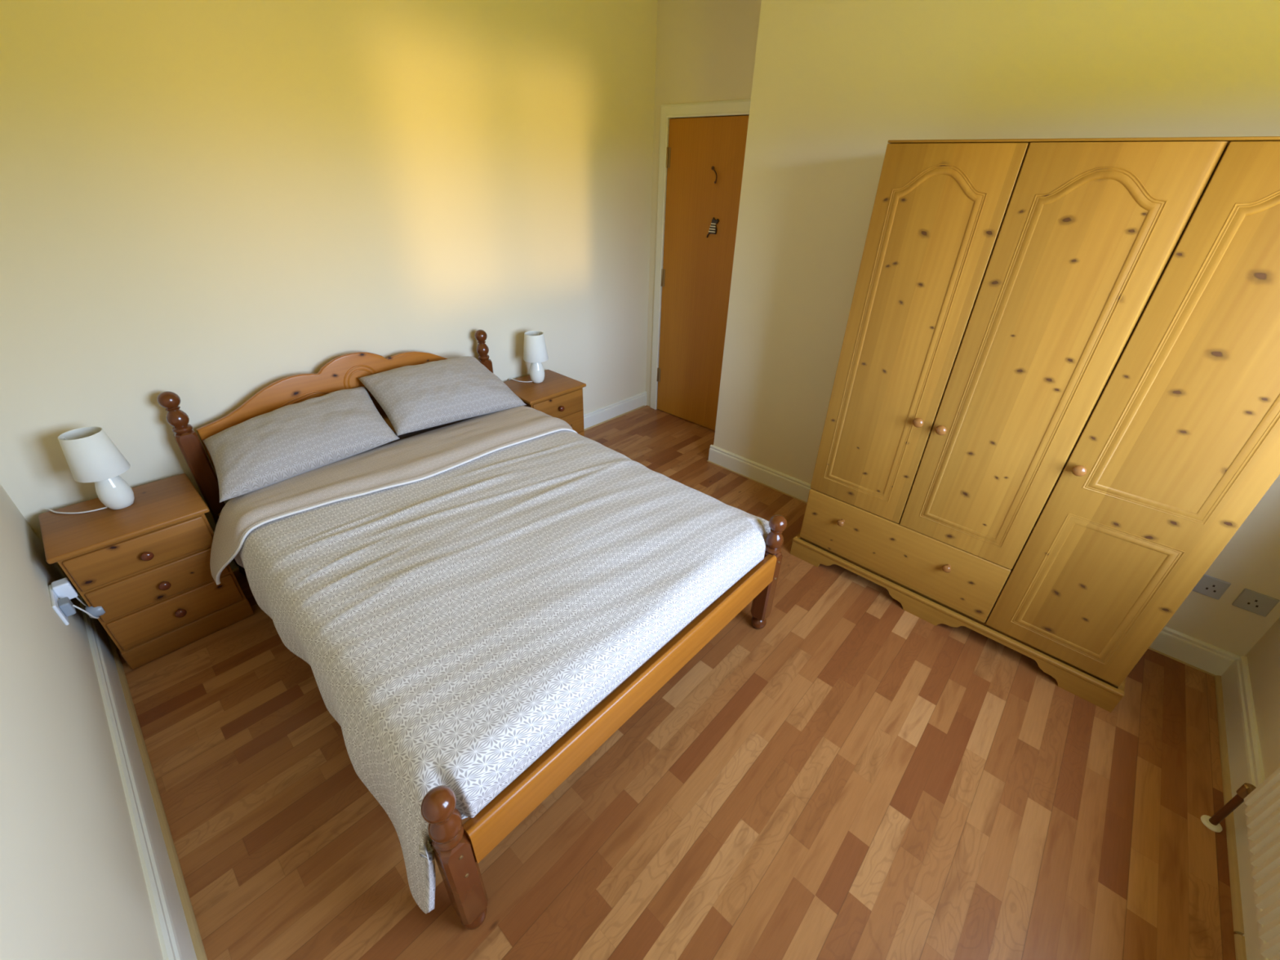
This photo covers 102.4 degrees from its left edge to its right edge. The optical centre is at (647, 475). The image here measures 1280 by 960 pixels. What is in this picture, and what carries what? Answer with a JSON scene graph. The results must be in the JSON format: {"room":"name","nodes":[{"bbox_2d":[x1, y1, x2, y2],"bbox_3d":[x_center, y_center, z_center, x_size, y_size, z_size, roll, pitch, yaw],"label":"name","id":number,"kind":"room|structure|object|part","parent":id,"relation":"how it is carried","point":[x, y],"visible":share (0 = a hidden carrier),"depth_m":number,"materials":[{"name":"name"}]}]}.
{"room":"bedroom","nodes":[
{"label":"bedroom","id":0,"kind":"room"},
{"bbox_2d":[0,484,164,959],"bbox_3d":[-0.981,0.088,0.397,3.530,2.750,0.150,26,38,35],"label":"wall","id":1,"kind":"structure","parent":0,"point":[73,885],"depth_m":1.10,"materials":[{"name":"paint"}]},
{"bbox_2d":[48,577,105,625],"bbox_3d":[-1.927,0.445,1.749,0.146,0.171,0.085,26,38,35],"label":"wall socket","id":2,"kind":"object","parent":1,"relation":"attached to","point":[61,591],"visible":0.98,"depth_m":1.72,"materials":[{"name":"white plastic"}]},
{"bbox_2d":[78,594,196,959],"bbox_3d":[-0.964,1.173,1.105,3.494,0.165,0.018,26,38,35],"label":"baseboard","id":3,"kind":"structure","parent":1,"relation":"attached to","point":[171,926],"depth_m":1.43,"materials":[{"name":"paint"}]},
{"bbox_2d":[106,632,207,959],"bbox_3d":[-1.509,0.964,1.577,2.002,0.014,0.014,26,38,35],"label":"trim","id":4,"kind":"structure","parent":1,"relation":"attached to","point":[191,921],"depth_m":1.50,"materials":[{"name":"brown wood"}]},
{"bbox_2d":[0,0,657,595],"bbox_3d":[-1.162,-1.203,2.588,0.150,2.750,3.680,26,38,35],"label":"wall","id":5,"kind":"structure","parent":0,"point":[211,204],"depth_m":2.12,"materials":[{"name":"paint"}]},
{"bbox_2d":[228,391,647,572],"bbox_3d":[-1.141,-0.039,3.205,0.018,0.121,3.379,26,38,35],"label":"baseboard","id":6,"kind":"structure","parent":5,"relation":"attached to","point":[598,415],"depth_m":4.03,"materials":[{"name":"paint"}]},
{"bbox_2d":[117,404,1236,959],"bbox_3d":[0.159,0.669,2.256,3.830,0.060,3.680,26,38,35],"label":"floor","id":7,"kind":"structure","parent":0,"point":[851,775],"depth_m":1.59,"materials":[{"name":"laminate"}]},
{"bbox_2d":[38,473,253,669],"bbox_3d":[-1.924,0.373,2.028,0.395,0.551,0.427,26,38,35],"label":"nightstand","id":8,"kind":"object","parent":7,"relation":"on","point":[146,562],"visible":0.94,"depth_m":1.90,"materials":[{"name":"brown wood"}]},
{"bbox_2d":[46,426,134,514],"bbox_3d":[-2.032,0.060,1.854,0.308,0.438,0.149,-13,33,-24],"label":"table lamp","id":9,"kind":"object","parent":8,"relation":"on","point":[91,455],"visible":0.94,"depth_m":1.80,"materials":[{"name":"beige ceramic"}]},
{"bbox_3d":[-1.957,-0.078,1.815,0.149,0.156,0.149,26,38,35],"label":"lamp shade","id":10,"kind":"part","parent":9,"relation":"part of","materials":[{"name":"beige fabric"}]},
{"bbox_3d":[-1.802,0.270,1.845,0.020,0.142,0.376,26,38,35],"label":"drawer","id":11,"kind":"part","parent":8,"relation":"part of","materials":[{"name":"brown wood"}]},
{"bbox_3d":[-1.784,0.287,1.836,0.032,0.035,0.035,26,38,35],"label":"knob","id":12,"kind":"part","parent":8,"relation":"part of","materials":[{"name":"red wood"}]},
{"bbox_3d":[-1.809,0.397,1.923,0.011,0.440,0.391,26,38,35],"label":"frame","id":13,"kind":"part","parent":8,"relation":"part of","materials":[{"name":"brown wood"}]},
{"bbox_3d":[-1.807,0.398,1.921,0.020,0.137,0.375,26,38,35],"label":"drawer","id":14,"kind":"part","parent":8,"relation":"part of","materials":[{"name":"brown wood"}]},
{"bbox_3d":[-1.788,0.408,1.907,0.032,0.035,0.035,26,38,35],"label":"knob","id":15,"kind":"part","parent":8,"relation":"part of","materials":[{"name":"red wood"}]},
{"bbox_3d":[-1.811,0.523,1.994,0.020,0.135,0.375,26,38,35],"label":"drawer","id":16,"kind":"part","parent":8,"relation":"part of","materials":[{"name":"brown wood"}]},
{"bbox_3d":[-1.793,0.528,1.977,0.032,0.035,0.035,26,38,35],"label":"knob","id":17,"kind":"part","parent":8,"relation":"part of","materials":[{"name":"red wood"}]},
{"bbox_2d":[156,329,786,929],"bbox_3d":[-0.682,0.164,2.103,2.001,0.912,1.453,26,38,35],"label":"bed","id":18,"kind":"object","parent":7,"relation":"on","point":[458,849],"visible":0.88,"depth_m":1.58,"materials":[{"name":"brown wood"}]},
{"bbox_3d":[-1.863,0.069,2.203,0.068,0.902,0.068,26,38,35],"label":"post","id":19,"kind":"part","parent":18,"relation":"part of","materials":[{"name":"brown wood"}]},
{"bbox_3d":[-1.399,-0.353,2.546,0.024,0.512,1.290,26,38,35],"label":"headboard","id":20,"kind":"part","parent":18,"relation":"part of","materials":[{"name":"brown wood"}]},
{"bbox_2d":[223,415,479,504],"bbox_3d":[-0.707,0.217,2.147,1.855,0.195,1.335,26,38,35],"label":"mattress","id":21,"kind":"object","parent":18,"relation":"on","point":[412,433],"visible":0.02,"depth_m":2.67,"materials":[{"name":"fabric"}]},
{"bbox_2d":[209,405,770,913],"bbox_3d":[-0.580,0.313,2.048,1.620,0.473,1.610,26,38,35],"label":"duvet","id":22,"kind":"object","parent":21,"relation":"on","point":[458,597],"visible":0.98,"depth_m":1.65,"materials":[{"name":"fabric"}]},
{"bbox_2d":[202,386,399,502],"bbox_3d":[-1.472,-0.171,2.193,0.370,0.224,0.718,26,38,35],"label":"pillow","id":23,"kind":"object","parent":22,"relation":"on","point":[287,442],"visible":1,"depth_m":2.10,"materials":[{"name":"fabric"}]},
{"bbox_2d":[357,355,526,435],"bbox_3d":[-1.020,-0.433,2.618,0.360,0.261,0.702,26,38,35],"label":"pillow","id":24,"kind":"object","parent":22,"relation":"on","point":[415,397],"visible":1,"depth_m":2.49,"materials":[{"name":"fabric"}]},
{"bbox_3d":[-0.438,0.900,1.191,0.068,0.580,0.068,26,38,35],"label":"post","id":25,"kind":"part","parent":18,"relation":"part of","materials":[{"name":"brown wood"}]},
{"bbox_3d":[-0.945,-0.421,3.095,0.068,0.902,0.068,26,38,35],"label":"post","id":26,"kind":"part","parent":18,"relation":"part of","materials":[{"name":"brown wood"}]},
{"bbox_3d":[0.042,0.598,1.595,0.038,0.122,1.325,26,38,35],"label":"foot rail","id":27,"kind":"part","parent":18,"relation":"part of","materials":[{"name":"brown wood"}]},
{"bbox_3d":[0.490,0.405,2.092,0.068,0.580,0.068,26,38,35],"label":"post","id":28,"kind":"part","parent":18,"relation":"part of","materials":[{"name":"brown wood"}]},
{"bbox_2d":[503,369,586,436],"bbox_3d":[-0.654,-0.313,3.276,0.395,0.551,0.427,26,38,35],"label":"nightstand","id":29,"kind":"object","parent":7,"relation":"on","point":[559,396],"visible":0.34,"depth_m":3.12,"materials":[{"name":"brown wood"}]},
{"bbox_2d":[508,330,548,382],"bbox_3d":[-0.718,-0.670,3.160,0.252,0.418,0.149,18,34,25],"label":"table lamp","id":30,"kind":"object","parent":29,"relation":"on","point":[535,352],"visible":0.96,"depth_m":3.05,"materials":[{"name":"beige ceramic"}]},
{"bbox_3d":[-0.669,-0.769,3.072,0.149,0.156,0.149,26,38,35],"label":"lamp shade","id":31,"kind":"part","parent":30,"relation":"part of","materials":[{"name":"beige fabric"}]},
{"bbox_3d":[-0.540,-0.290,3.171,0.011,0.440,0.391,26,38,35],"label":"frame","id":32,"kind":"part","parent":29,"relation":"part of","materials":[{"name":"brown wood"}]},
{"bbox_3d":[-0.533,-0.416,3.093,0.020,0.142,0.376,26,38,35],"label":"drawer","id":33,"kind":"part","parent":29,"relation":"part of","materials":[{"name":"brown wood"}]},
{"bbox_3d":[-0.514,-0.399,3.084,0.032,0.035,0.035,26,38,35],"label":"knob","id":34,"kind":"part","parent":29,"relation":"part of","materials":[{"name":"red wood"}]},
{"bbox_3d":[-0.537,-0.288,3.169,0.020,0.137,0.375,26,38,35],"label":"drawer","id":35,"kind":"part","parent":29,"relation":"part of","materials":[{"name":"brown wood"}]},
{"bbox_3d":[-0.541,-0.164,3.241,0.020,0.135,0.375,26,38,35],"label":"drawer","id":36,"kind":"part","parent":29,"relation":"part of","materials":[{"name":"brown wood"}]},
{"bbox_2d":[790,136,1279,712],"bbox_3d":[1.427,-0.218,2.000,1.336,1.806,0.520,26,38,35],"label":"wardrobe","id":37,"kind":"object","parent":7,"relation":"on","point":[1054,406],"visible":1,"depth_m":1.71,"materials":[{"name":"brown wood"}]},
{"bbox_3d":[0.908,0.221,2.408,0.033,0.033,0.038,26,38,35],"label":"knob","id":38,"kind":"part","parent":37,"relation":"part of","materials":[{"name":"brown wood"}]},
{"bbox_3d":[1.099,0.340,2.317,0.849,0.288,0.019,26,38,35],"label":"drawer","id":39,"kind":"part","parent":37,"relation":"part of","materials":[{"name":"brown wood"}]},
{"bbox_3d":[0.955,-0.475,2.002,0.301,1.259,0.004,26,38,35],"label":"panel moulding","id":40,"kind":"part","parent":37,"relation":"part of","materials":[{"name":"brown wood"}]},
{"bbox_3d":[1.062,-0.207,2.013,0.039,0.039,0.040,26,38,35],"label":"knob","id":41,"kind":"part","parent":37,"relation":"part of","materials":[{"name":"brown wood"}]},
{"bbox_3d":[0.967,-0.467,2.010,0.422,1.395,0.019,26,38,35],"label":"door","id":42,"kind":"part","parent":37,"relation":"part of","materials":[{"name":"brown wood"}]},
{"bbox_3d":[1.125,-0.173,1.966,0.039,0.039,0.040,26,38,35],"label":"knob","id":43,"kind":"part","parent":37,"relation":"part of","materials":[{"name":"brown wood"}]},
{"bbox_3d":[1.251,0.387,2.146,0.033,0.033,0.038,26,38,35],"label":"knob","id":44,"kind":"part","parent":37,"relation":"part of","materials":[{"name":"brown wood"}]},
{"bbox_3d":[1.276,-0.317,1.758,0.307,1.265,0.004,26,38,35],"label":"panel moulding","id":45,"kind":"part","parent":37,"relation":"part of","materials":[{"name":"brown wood"}]},
{"bbox_3d":[1.282,-0.315,1.769,0.427,1.395,0.019,26,38,35],"label":"door","id":46,"kind":"part","parent":37,"relation":"part of","materials":[{"name":"brown wood"}]},
{"bbox_3d":[1.446,-0.017,1.722,0.039,0.039,0.040,26,38,35],"label":"knob","id":47,"kind":"part","parent":37,"relation":"part of","materials":[{"name":"brown wood"}]},
{"bbox_3d":[1.579,0.416,1.848,0.308,0.530,0.004,26,38,35],"label":"panel moulding","id":48,"kind":"part","parent":37,"relation":"part of","materials":[{"name":"brown wood"}]},
{"bbox_3d":[1.601,-0.032,1.596,0.448,1.688,0.019,26,38,35],"label":"door","id":49,"kind":"part","parent":37,"relation":"part of","materials":[{"name":"brown wood"}]},
{"bbox_3d":[1.605,-0.303,1.426,0.308,0.934,0.004,26,38,35],"label":"panel moulding","id":50,"kind":"part","parent":37,"relation":"part of","materials":[{"name":"brown wood"}]},
{"bbox_2d":[645,0,761,406],"bbox_3d":[0.441,-1.631,3.414,0.985,2.750,0.150,26,38,35],"label":"wall","id":51,"kind":"structure","parent":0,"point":[706,49],"depth_m":2.99,"materials":[{"name":"paint"}]},
{"bbox_2d":[649,98,751,431],"bbox_3d":[0.404,-1.299,3.531,0.915,2.059,0.057,26,38,35],"label":"door","id":52,"kind":"structure","parent":51,"relation":"attached to","point":[693,270],"depth_m":3.48,"materials":[{"name":"brown wood"}]},
{"bbox_2d":[706,217,719,237],"bbox_3d":[0.422,-1.593,3.318,0.084,0.122,0.013,26,38,35],"label":"ornament","id":53,"kind":"object","parent":52,"relation":"attached to","point":[713,229],"visible":1,"depth_m":3.31,"materials":[{"name":"black plastic"}]},
{"bbox_2d":[711,165,717,183],"bbox_3d":[0.417,-1.849,3.173,0.020,0.094,0.076,-9,32,-19],"label":"coat hook","id":54,"kind":"object","parent":52,"relation":"attached to","point":[713,166],"visible":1,"depth_m":3.16,"materials":[{"name":"brown metal"}]},
{"bbox_2d":[713,0,1279,656],"bbox_3d":[1.614,-0.924,2.282,2.545,2.750,0.556,26,38,35],"label":"wall","id":55,"kind":"structure","parent":0,"point":[834,82],"depth_m":2.07,"materials":[{"name":"paint"}]},
{"bbox_2d":[706,444,1239,676],"bbox_3d":[1.375,0.308,2.765,2.563,0.121,0.018,26,38,35],"label":"baseboard","id":56,"kind":"structure","parent":55,"relation":"attached to","point":[1215,660],"depth_m":2.16,"materials":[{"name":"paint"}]},
{"bbox_2d":[1192,573,1231,599],"bbox_3d":[2.166,0.422,2.019,0.146,0.084,0.010,26,38,35],"label":"wall socket","id":57,"kind":"object","parent":55,"relation":"attached to","point":[1210,586],"visible":0.5,"depth_m":2.00,"materials":[{"name":"grey plastic"}]},
{"bbox_2d":[1231,588,1279,617],"bbox_3d":[2.281,0.478,1.931,0.092,0.084,0.010,26,38,35],"label":"wall socket","id":58,"kind":"object","parent":55,"relation":"attached to","point":[1260,604],"visible":1,"depth_m":1.93,"materials":[{"name":"grey plastic"}]},
{"bbox_2d":[1244,617,1279,779],"bbox_3d":[1.567,0.118,0.502,0.150,2.750,3.680,26,38,35],"label":"wall","id":59,"kind":"structure","parent":0,"point":[1264,658],"depth_m":1.77,"materials":[{"name":"paint"}]},
{"bbox_2d":[1214,675,1244,935],"bbox_3d":[1.928,1.007,1.714,0.014,0.014,1.104,26,38,35],"label":"trim","id":60,"kind":"structure","parent":59,"relation":"attached to","point":[1237,909],"depth_m":1.58,"materials":[{"name":"brown wood"}]},
{"bbox_2d":[1200,767,1279,959],"bbox_3d":[1.381,0.958,1.005,0.089,0.782,1.214,26,38,35],"label":"radiator","id":61,"kind":"object","parent":59,"relation":"attached to","point":[1262,802],"visible":1,"depth_m":1.31,"materials":[{"name":"metal"}]},
{"bbox_3d":[1.343,0.882,0.943,0.043,0.592,1.137,26,38,35],"label":"panel","id":62,"kind":"part","parent":61,"relation":"part of","materials":[{"name":"metal"}]},
{"bbox_2d":[1234,933,1246,959],"bbox_3d":[0.942,1.533,0.757,0.014,0.014,1.822,26,38,35],"label":"trim","id":63,"kind":"structure","parent":59,"relation":"attached to","point":[1239,940],"depth_m":1.33,"materials":[{"name":"brown wood"}]},
{"bbox_2d":[1221,655,1265,959],"bbox_3d":[1.328,1.285,1.078,0.018,0.140,2.938,26,38,35],"label":"baseboard","id":64,"kind":"structure","parent":59,"relation":"attached to","point":[1244,752],"depth_m":1.68,"materials":[{"name":"paint"}]}
]}

